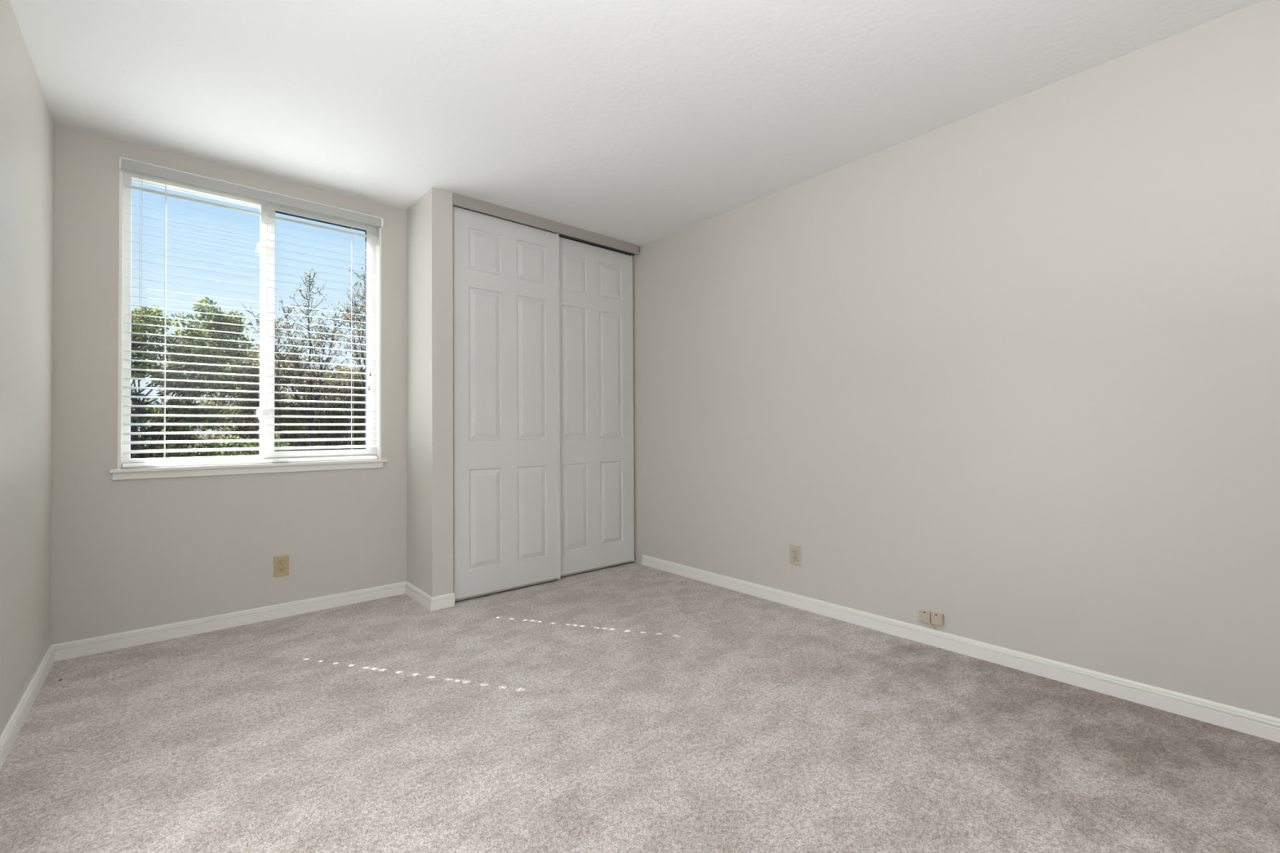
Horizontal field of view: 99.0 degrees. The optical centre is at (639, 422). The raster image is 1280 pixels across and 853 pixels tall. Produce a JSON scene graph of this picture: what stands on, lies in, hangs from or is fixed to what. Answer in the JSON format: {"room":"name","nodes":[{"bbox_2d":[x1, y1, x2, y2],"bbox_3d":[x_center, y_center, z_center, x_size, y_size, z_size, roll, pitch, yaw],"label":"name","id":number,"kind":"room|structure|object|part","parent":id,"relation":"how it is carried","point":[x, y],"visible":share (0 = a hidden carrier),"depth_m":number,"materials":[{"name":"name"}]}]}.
{"room":"empty bedroom","nodes":[
{"label":"empty bedroom","id":0,"kind":"room"},
{"bbox_2d":[0,0,54,736],"bbox_3d":[-1.230,-0.174,0.727,0.120,2.440,4.842,0,-1,-41],"label":"wall","id":1,"kind":"structure","parent":0,"point":[27,124],"depth_m":1.97,"materials":[{"name":"grey paint"}]},
{"bbox_2d":[0,644,54,769],"bbox_3d":[-1.159,1.008,0.739,0.013,0.074,4.562,0,-1,-41],"label":"baseboard","id":2,"kind":"structure","parent":1,"relation":"attached to","point":[9,735],"depth_m":1.97,"materials":[{"name":"white wood"}]},
{"bbox_2d":[50,124,406,644],"bbox_3d":[-2.127,-0.138,3.044,1.549,2.440,0.160,0,-1,-41],"label":"wall","id":3,"kind":"structure","parent":0,"point":[128,554],"depth_m":2.73,"materials":[{"name":"grey paint"}]},
{"bbox_2d":[52,581,406,661],"bbox_3d":[-2.064,1.043,2.962,1.548,0.074,0.013,0,-1,-41],"label":"baseboard","id":4,"kind":"structure","parent":3,"relation":"attached to","point":[73,649],"depth_m":2.84,"materials":[{"name":"white wood"}]},
{"bbox_2d":[109,168,386,479],"bbox_3d":[-2.095,-0.492,3.057,1.236,1.542,0.183,0,-1,-41],"label":"window","id":5,"kind":"structure","parent":3,"relation":"in","point":[121,473],"depth_m":3.04,"materials":[{"name":"white plastic"}]},
{"bbox_2d":[119,156,383,467],"bbox_3d":[-2.055,-0.521,3.010,1.180,1.485,0.097,0,-1,-41],"label":"blind","id":6,"kind":"object","parent":5,"relation":"attached to","point":[130,166],"visible":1,"depth_m":2.95,"materials":[{"name":"white plastic"}]},
{"bbox_3d":[-2.442,-0.902,2.669,0.002,0.642,0.004,0,-1,-41],"label":"tilt cord","id":7,"kind":"part","parent":6,"relation":"part of","materials":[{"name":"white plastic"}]},
{"bbox_3d":[-2.437,-0.872,2.673,0.002,0.702,0.004,0,-1,-41],"label":"tilt cord","id":8,"kind":"part","parent":6,"relation":"part of","materials":[{"name":"white plastic"}]},
{"bbox_3d":[-2.374,-0.507,2.729,0.002,1.428,0.002,0,-1,-41],"label":"ladder cord","id":9,"kind":"part","parent":6,"relation":"part of","materials":[{"name":"white fabric"}]},
{"bbox_3d":[-2.405,-0.510,2.771,0.002,1.420,0.002,0,-1,-41],"label":"ladder cord","id":10,"kind":"part","parent":6,"relation":"part of","materials":[{"name":"white fabric"}]},
{"bbox_3d":[-2.066,0.213,3.016,1.146,0.009,0.051,0,12,-41],"label":"rail","id":11,"kind":"part","parent":6,"relation":"part of","materials":[{"name":"white plastic"}]},
{"bbox_3d":[-2.083,-0.508,3.049,0.002,1.420,0.002,0,-1,-41],"label":"ladder cord","id":12,"kind":"part","parent":6,"relation":"part of","materials":[{"name":"white fabric"}]},
{"bbox_3d":[-2.051,-0.505,3.007,0.002,1.428,0.002,0,-1,-41],"label":"ladder cord","id":13,"kind":"part","parent":6,"relation":"part of","materials":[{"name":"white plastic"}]},
{"bbox_3d":[-1.757,-0.507,3.330,0.002,1.420,0.002,0,-1,-41],"label":"ladder cord","id":14,"kind":"part","parent":6,"relation":"part of","materials":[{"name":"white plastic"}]},
{"bbox_3d":[-1.726,-0.503,3.288,0.002,1.428,0.002,0,-1,-41],"label":"ladder cord","id":15,"kind":"part","parent":6,"relation":"part of","materials":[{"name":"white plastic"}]},
{"bbox_3d":[-1.656,-0.717,3.344,0.002,1.004,0.005,-1,-1,16],"label":"pull cord","id":16,"kind":"part","parent":6,"relation":"part of","materials":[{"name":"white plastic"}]},
{"bbox_3d":[-1.651,-0.761,3.349,0.002,0.917,0.005,-1,-1,16],"label":"pull cord","id":17,"kind":"part","parent":6,"relation":"part of","materials":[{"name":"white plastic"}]},
{"bbox_3d":[-1.901,-0.516,3.240,0.575,1.427,0.034,0,-1,-41],"label":"sliding sash","id":18,"kind":"part","parent":5,"relation":"part of","materials":[{"name":"white plastic"}]},
{"bbox_2d":[273,555,288,577],"bbox_3d":[-1.990,0.799,3.034,0.071,0.114,0.008,0,-1,-41],"label":"wall outlet","id":19,"kind":"object","parent":3,"relation":"attached to","point":[281,563],"visible":1,"depth_m":3.03,"materials":[{"name":"beige plastic"}]},
{"bbox_2d":[277,566,285,573],"bbox_3d":[-1.989,0.819,3.032,0.037,0.031,0.002,0,-1,-41],"label":"receptacle","id":20,"kind":"object","parent":19,"relation":"attached to","point":[280,569],"depth_m":3.03,"materials":[{"name":"beige plastic"}]},
{"bbox_2d":[277,560,285,565],"bbox_3d":[-1.988,0.780,3.032,0.037,0.031,0.004,0,-1,-41],"label":"receptacle","id":21,"kind":"object","parent":19,"relation":"attached to","point":[280,562],"depth_m":3.03,"materials":[{"name":"brown plastic"}]},
{"bbox_2d":[406,187,453,596],"bbox_3d":[-1.350,-0.138,3.421,0.124,2.440,0.604,0,-1,-41],"label":"wall","id":22,"kind":"structure","parent":0,"point":[429,220],"depth_m":3.22,"materials":[{"name":"grey paint"}]},
{"bbox_2d":[404,581,431,611],"bbox_3d":[-1.338,1.043,3.296,0.013,0.074,0.458,0,-1,-41],"label":"baseboard","id":23,"kind":"structure","parent":22,"relation":"attached to","point":[415,593],"depth_m":3.28,"materials":[{"name":"white wood"}]},
{"bbox_2d":[431,592,454,611],"bbox_3d":[-1.145,1.040,3.169,0.140,0.074,0.013,0,-1,-41],"label":"baseboard","id":24,"kind":"structure","parent":22,"relation":"attached to","point":[445,601],"depth_m":3.17,"materials":[{"name":"white wood"}]},
{"bbox_2d":[453,205,560,601],"bbox_3d":[-0.842,-0.115,3.519,0.744,2.366,0.035,0,-1,-41],"label":"door","id":25,"kind":"structure","parent":22,"relation":"in","point":[507,536],"depth_m":3.48,"materials":[{"name":"white paint"}]},
{"bbox_2d":[9,0,1262,253],"bbox_3d":[-0.003,-1.448,1.809,3.382,0.120,4.842,0,-1,-41],"label":"ceiling","id":26,"kind":"structure","parent":0,"point":[640,122],"depth_m":2.21,"materials":[{"name":"white paint"}]},
{"bbox_2d":[0,561,1279,852],"bbox_3d":[0.013,1.112,1.775,3.382,0.120,4.842,0,-1,-41],"label":"floor","id":27,"kind":"structure","parent":0,"point":[632,707],"depth_m":1.78,"materials":[{"name":"beige carpet"}]},
{"bbox_2d":[622,0,1279,718],"bbox_3d":[1.240,-0.161,2.858,0.120,2.440,4.842,0,-1,-41],"label":"wall","id":28,"kind":"structure","parent":0,"point":[1009,371],"depth_m":2.32,"materials":[{"name":"grey paint"}]},
{"bbox_2d":[453,192,639,255],"bbox_3d":[-0.591,-1.324,3.767,1.468,0.068,0.127,0,-1,-41],"label":"trim","id":29,"kind":"structure","parent":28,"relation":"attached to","point":[571,233],"depth_m":3.66,"materials":[{"name":"grey"}]},
{"bbox_2d":[559,236,634,577],"bbox_3d":[-0.343,-0.112,4.001,0.746,2.366,0.035,0,-1,-41],"label":"door","id":30,"kind":"structure","parent":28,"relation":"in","point":[596,318],"depth_m":4.00,"materials":[{"name":"white paint"}]},
{"bbox_2d":[789,544,800,566],"bbox_3d":[0.894,0.767,3.154,0.008,0.114,0.071,0,-1,-41],"label":"wall outlet","id":31,"kind":"object","parent":28,"relation":"attached to","point":[794,550],"visible":1,"depth_m":3.15,"materials":[{"name":"beige plastic"}]},
{"bbox_2d":[791,555,797,561],"bbox_3d":[0.892,0.787,3.152,0.003,0.029,0.034,0,-1,-41],"label":"receptacle","id":32,"kind":"object","parent":31,"relation":"attached to","point":[794,558],"depth_m":3.15,"materials":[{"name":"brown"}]},
{"bbox_2d":[791,549,797,555],"bbox_3d":[0.892,0.748,3.153,0.003,0.029,0.034,0,-1,-41],"label":"receptacle","id":33,"kind":"object","parent":31,"relation":"attached to","point":[794,552],"depth_m":3.15,"materials":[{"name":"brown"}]},
{"bbox_2d":[919,609,931,623],"bbox_3d":[1.359,0.925,2.604,0.021,0.053,0.049,0,0,-41],"label":"phone jack","id":34,"kind":"object","parent":28,"relation":"attached to","point":[924,615],"visible":1,"depth_m":2.60,"materials":[{"name":"beige plastic"}]},
{"bbox_2d":[930,611,943,626],"bbox_3d":[1.394,0.921,2.562,0.024,0.053,0.049,0,-2,-41],"label":"phone jack","id":35,"kind":"object","parent":28,"relation":"attached to","point":[937,619],"visible":1,"depth_m":2.55,"materials":[{"name":"beige plastic"}]},
{"bbox_2d":[641,554,1279,742],"bbox_3d":[1.359,1.018,2.611,0.013,0.074,4.106,0,-1,-41],"label":"baseboard","id":36,"kind":"structure","parent":28,"relation":"attached to","point":[1259,725],"depth_m":2.31,"materials":[{"name":"white wood"}]},
{"label":"outside","id":37,"kind":"structure","parent":0,"visible":0},
{"bbox_3d":[-21.082,4.480,24.400,80.000,0.200,55.388,0,-1,-41],"label":"ground","id":38,"kind":"structure","parent":37,"visible":0},
{"bbox_2d":[130,296,290,458],"bbox_3d":[-5.628,1.240,6.849,2.091,5.666,1.286,0,-1,-38],"label":"leafy tree","id":39,"kind":"object","parent":38,"relation":"on","point":[148,312],"visible":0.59,"depth_m":6.68,"materials":[{"name":"green plant"}]},
{"bbox_2d":[130,388,341,455],"bbox_3d":[-8.691,0.484,13.063,8.012,2.702,1.755,0,-1,-41],"label":"hedge","id":40,"kind":"object","parent":38,"relation":"on","point":[132,389],"visible":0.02,"depth_m":12.08,"materials":[{"name":"green plant"}]},
{"bbox_2d":[177,342,364,457],"bbox_3d":[-6.444,1.266,11.250,1.641,5.715,4.767,-1,-1,41],"label":"tree","id":41,"kind":"object","parent":38,"relation":"on","point":[248,362],"visible":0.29,"depth_m":10.58,"materials":[{"name":"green plant"}]},
{"bbox_2d":[243,267,357,450],"bbox_3d":[-5.329,0.821,8.589,1.549,6.507,0.903,0,-1,-41],"label":"sparse tree","id":42,"kind":"object","parent":38,"relation":"on","point":[295,357],"visible":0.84,"depth_m":8.65,"materials":[{"name":"grey plant"}]},
{"bbox_2d":[333,265,364,387],"bbox_3d":[-5.103,0.577,10.261,0.937,7.036,1.020,-1,-1,25],"label":"sparse tree","id":43,"kind":"object","parent":38,"relation":"on","point":[359,332],"visible":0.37,"depth_m":10.14,"materials":[{"name":"grey plant"}]}
]}

